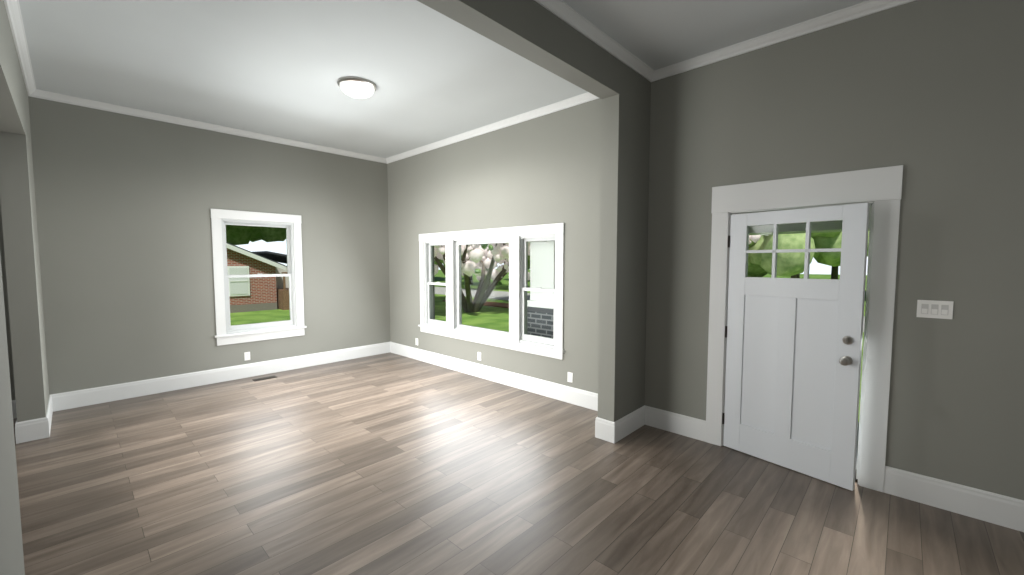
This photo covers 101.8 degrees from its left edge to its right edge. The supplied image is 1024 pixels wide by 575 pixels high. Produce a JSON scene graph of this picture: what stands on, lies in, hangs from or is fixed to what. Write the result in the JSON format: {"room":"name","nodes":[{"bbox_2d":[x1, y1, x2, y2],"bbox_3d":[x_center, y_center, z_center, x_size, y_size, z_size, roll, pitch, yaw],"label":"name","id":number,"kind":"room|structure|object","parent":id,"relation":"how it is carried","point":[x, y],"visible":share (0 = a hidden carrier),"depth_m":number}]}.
{"room":"empty living room","nodes":[
{"label":"empty living room","id":0,"kind":"room"},
{"bbox_2d":[0,0,48,574],"bbox_3d":[-2.014,-0.168,1.470,8.400,3.410,0.170,3,5,43],"label":"wall","id":1,"kind":"structure","parent":0,"point":[22,261],"depth_m":3.66},
{"bbox_2d":[13,411,27,443],"bbox_3d":[-4.769,1.285,4.040,0.936,0.190,0.019,3,5,43],"label":"baseboard","id":2,"kind":"structure","parent":1,"relation":"attached to","point":[20,427],"depth_m":3.74},
{"bbox_2d":[4,0,39,97],"bbox_3d":[-3.293,-1.919,2.730,4.665,0.072,0.060,3,5,43],"label":"crown molding","id":3,"kind":"structure","parent":1,"relation":"attached to","point":[13,10],"depth_m":3.34},
{"bbox_2d":[44,394,55,437],"bbox_3d":[-4.641,1.276,4.175,0.936,0.190,0.019,3,5,43],"label":"baseboard","id":4,"kind":"structure","parent":1,"relation":"attached to","point":[51,407],"depth_m":4.08},
{"bbox_2d":[0,96,389,399],"bbox_3d":[-5.178,-0.350,4.377,0.200,3.410,8.900,3,5,43],"label":"wall","id":5,"kind":"structure","parent":0,"point":[125,203],"depth_m":5.17},
{"bbox_2d":[40,90,383,162],"bbox_3d":[-3.576,-2.109,5.777,0.060,0.072,3.930,3,5,43],"label":"crown molding","id":6,"kind":"structure","parent":5,"relation":"attached to","point":[46,95],"depth_m":5.26},
{"bbox_2d":[56,342,387,410],"bbox_3d":[-3.605,1.163,5.981,0.018,0.190,4.070,3,5,43],"label":"baseboard","id":7,"kind":"structure","parent":5,"relation":"attached to","point":[91,396],"depth_m":5.47},
{"bbox_2d":[244,352,249,359],"bbox_3d":[-3.722,0.966,5.852,0.008,0.114,0.070,3,5,43],"label":"outlet","id":8,"kind":"object","parent":5,"relation":"attached to","point":[246,355],"visible":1,"depth_m":5.85},
{"bbox_2d":[210,209,306,345],"bbox_3d":[-3.618,-0.155,5.973,0.198,1.822,1.164,3,5,43],"label":"window","id":9,"kind":"structure","parent":5,"relation":"in","point":[243,327],"depth_m":5.90},
{"bbox_2d":[19,0,867,157],"bbox_3d":[-2.125,-1.931,1.389,8.600,0.120,8.900,3,5,43],"label":"ceiling","id":10,"kind":"structure","parent":0,"point":[277,68],"depth_m":3.64},
{"bbox_2d":[337,76,376,97],"bbox_3d":[-1.561,-1.984,4.201,0.376,0.126,0.376,3,5,43],"label":"flush-mount ceiling light","id":11,"kind":"object","parent":10,"relation":"attached to","point":[356,87],"visible":1,"depth_m":4.10},
{"bbox_2d":[13,352,1023,574],"bbox_3d":[-2.125,1.592,1.609,8.600,0.120,8.900,3,5,43],"label":"floor","id":12,"kind":"structure","parent":0,"point":[389,463],"depth_m":2.89},
{"bbox_2d":[252,375,275,380],"bbox_3d":[-3.447,1.266,5.803,0.120,0.006,0.280,3,5,43],"label":"floor vent","id":13,"kind":"object","parent":12,"relation":"in","point":[264,378],"visible":1,"depth_m":5.79},
{"bbox_2d":[598,61,650,421],"bbox_3d":[1.060,-0.321,3.919,0.170,3.410,0.600,3,5,43],"label":"wall","id":14,"kind":"structure","parent":0,"point":[625,150],"depth_m":3.77},
{"bbox_2d":[417,0,619,98],"bbox_3d":[-0.351,-1.755,2.333,0.170,0.350,3.510,3,5,43],"label":"header","id":15,"kind":"object","parent":14,"relation":"attached to","point":[534,31],"visible":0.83,"depth_m":2.83},
{"bbox_2d":[535,0,655,81],"bbox_3d":[-0.061,-1.902,2.463,0.060,0.072,4.110,3,5,43],"label":"crown molding","id":16,"kind":"structure","parent":14,"relation":"attached to","point":[569,15],"depth_m":3.22},
{"bbox_2d":[595,417,611,438],"bbox_3d":[0.973,1.283,4.063,0.019,0.190,0.576,3,5,43],"label":"baseboard","id":17,"kind":"structure","parent":14,"relation":"attached to","point":[601,425],"depth_m":3.81},
{"bbox_2d":[608,405,647,443],"bbox_3d":[1.122,1.290,3.950,0.019,0.190,0.616,3,5,43],"label":"baseboard","id":18,"kind":"structure","parent":14,"relation":"attached to","point":[619,429],"depth_m":3.89},
{"bbox_2d":[387,0,1023,499],"bbox_3d":[0.935,-0.363,4.586,8.400,3.410,0.200,3,5,43],"label":"wall","id":19,"kind":"structure","parent":0,"point":[927,96],"depth_m":3.04},
{"bbox_2d":[418,223,564,359],"bbox_3d":[-0.407,-0.012,5.811,2.904,1.577,0.198,3,5,43],"label":"window","id":20,"kind":"structure","parent":19,"relation":"in","point":[525,337],"depth_m":5.45},
{"bbox_2d":[384,92,598,163],"bbox_3d":[-0.512,-2.103,5.668,4.665,0.072,0.060,3,5,43],"label":"crown molding","id":21,"kind":"structure","parent":19,"relation":"attached to","point":[586,97],"depth_m":5.30},
{"bbox_2d":[388,342,597,410],"bbox_3d":[-0.498,1.169,5.888,4.665,0.190,0.018,3,5,43],"label":"baseboard","id":22,"kind":"structure","parent":19,"relation":"attached to","point":[575,396],"depth_m":5.49},
{"bbox_2d":[567,372,572,382],"bbox_3d":[0.667,1.033,4.783,0.070,0.114,0.008,3,5,43],"label":"outlet","id":23,"kind":"object","parent":19,"relation":"attached to","point":[570,377],"visible":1,"depth_m":4.78},
{"bbox_2d":[644,406,705,441],"bbox_3d":[1.547,1.290,3.960,0.570,0.190,0.018,3,5,43],"label":"baseboard","id":24,"kind":"structure","parent":19,"relation":"attached to","point":[691,427],"depth_m":3.94},
{"bbox_2d":[656,0,915,80],"bbox_3d":[2.536,-1.923,2.794,3.210,0.072,0.060,3,5,43],"label":"crown molding","id":25,"kind":"structure","parent":19,"relation":"attached to","point":[869,7],"depth_m":3.20},
{"bbox_2d":[722,203,869,490],"bbox_3d":[2.154,0.410,3.266,0.193,2.021,0.924,-3,4,-37],"label":"door","id":26,"kind":"structure","parent":19,"relation":"in","point":[793,366],"depth_m":3.19},
{"bbox_2d":[705,165,902,491],"bbox_3d":[2.259,0.283,3.357,1.213,2.275,0.224,3,5,43],"label":"door frame","id":27,"kind":"structure","parent":19,"relation":"attached to","point":[879,190],"depth_m":2.99},
{"bbox_2d":[916,300,953,318],"bbox_3d":[2.775,0.144,2.732,0.166,0.116,0.011,3,5,43],"label":"switch plate","id":28,"kind":"object","parent":19,"relation":"attached to","point":[934,309],"visible":1,"depth_m":2.73},
{"bbox_2d":[884,466,1023,531],"bbox_3d":[3.184,1.386,2.416,1.525,0.190,0.018,3,5,43],"label":"baseboard","id":29,"kind":"structure","parent":19,"relation":"attached to","point":[995,508],"depth_m":2.69},
{"label":"outside","id":30,"kind":"structure","parent":0,"visible":0},
{"bbox_2d":[230,269,866,421],"bbox_3d":[-2.790,0.689,28.715,150.000,0.300,150.000,3,5,43],"label":"lawn","id":31,"kind":"structure","parent":30,"point":[493,312],"depth_m":18.67},
{"bbox_2d":[226,225,285,244],"bbox_3d":[-19.397,-5.888,36.910,13.222,11.807,13.276,3,5,43],"label":"tree","id":32,"kind":"object","parent":31,"relation":"on","point":[262,234],"depth_m":35.22},
{"bbox_2d":[226,242,289,312],"bbox_3d":[-16.767,-1.206,20.848,9.900,4.465,14.080,3,5,43],"label":"brick house","id":33,"kind":"structure","parent":31,"relation":"on","point":[235,264],"depth_m":19.57},
{"bbox_2d":[442,252,472,284],"bbox_3d":[-4.033,-3.409,41.907,7.078,6.236,7.448,3,5,43],"label":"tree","id":34,"kind":"object","parent":31,"relation":"on","point":[470,279],"depth_m":42.15},
{"bbox_2d":[442,300,508,307],"bbox_3d":[-0.149,0.953,21.683,9.500,0.050,1.400,3,5,43],"label":"mulch bed","id":35,"kind":"object","parent":31,"relation":"on","point":[498,304],"depth_m":22.09},
{"bbox_2d":[434,243,529,312],"bbox_3d":[-1.762,-2.863,19.526,11.808,8.216,12.658,3,5,43],"label":"tree","id":36,"kind":"object","parent":31,"relation":"on","point":[439,255],"depth_m":18.25},
{"bbox_2d":[462,244,528,288],"bbox_3d":[-2.039,-2.901,35.642,10.868,6.240,9.736,3,5,43],"label":"flowers","id":37,"kind":"object","parent":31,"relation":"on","point":[475,246],"depth_m":33.56},
{"bbox_2d":[527,241,554,337],"bbox_3d":[0.618,0.603,6.601,0.660,2.630,0.660,3,5,43],"label":"porch column","id":38,"kind":"structure","parent":31,"relation":"on","point":[544,266],"depth_m":6.26},
{"bbox_2d":[528,206,870,242],"bbox_3d":[2.497,-0.859,4.352,6.550,0.570,1.650,3,5,43],"label":"porch roof","id":39,"kind":"structure","parent":38,"relation":"on","point":[797,227],"depth_m":4.18},
{"bbox_2d":[435,287,864,331],"bbox_3d":[-1.760,0.462,29.793,150.000,0.020,5.000,3,5,43],"label":"road","id":40,"kind":"structure","parent":31,"relation":"on","point":[441,290],"depth_m":30.08},
{"bbox_2d":[749,235,760,245],"bbox_3d":[8.976,-2.481,24.375,9.647,6.805,10.227,3,5,43],"label":"tree","id":41,"kind":"object","parent":31,"relation":"on","point":[755,238],"depth_m":21.77},
{"bbox_2d":[747,231,868,277],"bbox_3d":[15.420,-2.114,22.393,7.373,6.084,6.719,3,5,43],"label":"tree","id":42,"kind":"object","parent":31,"relation":"on","point":[798,265],"depth_m":20.73},
{"bbox_2d":[831,266,837,278],"bbox_3d":[29.022,-7.707,38.361,14.166,15.257,14.190,3,5,43],"label":"tree","id":43,"kind":"object","parent":31,"relation":"on","point":[834,273],"depth_m":37.82},
{"bbox_2d":[856,422,858,469],"bbox_3d":[2.435,1.725,4.448,6.250,0.660,1.470,3,5,43],"label":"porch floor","id":44,"kind":"structure","parent":31,"relation":"on","point":[857,445],"depth_m":3.77}
]}

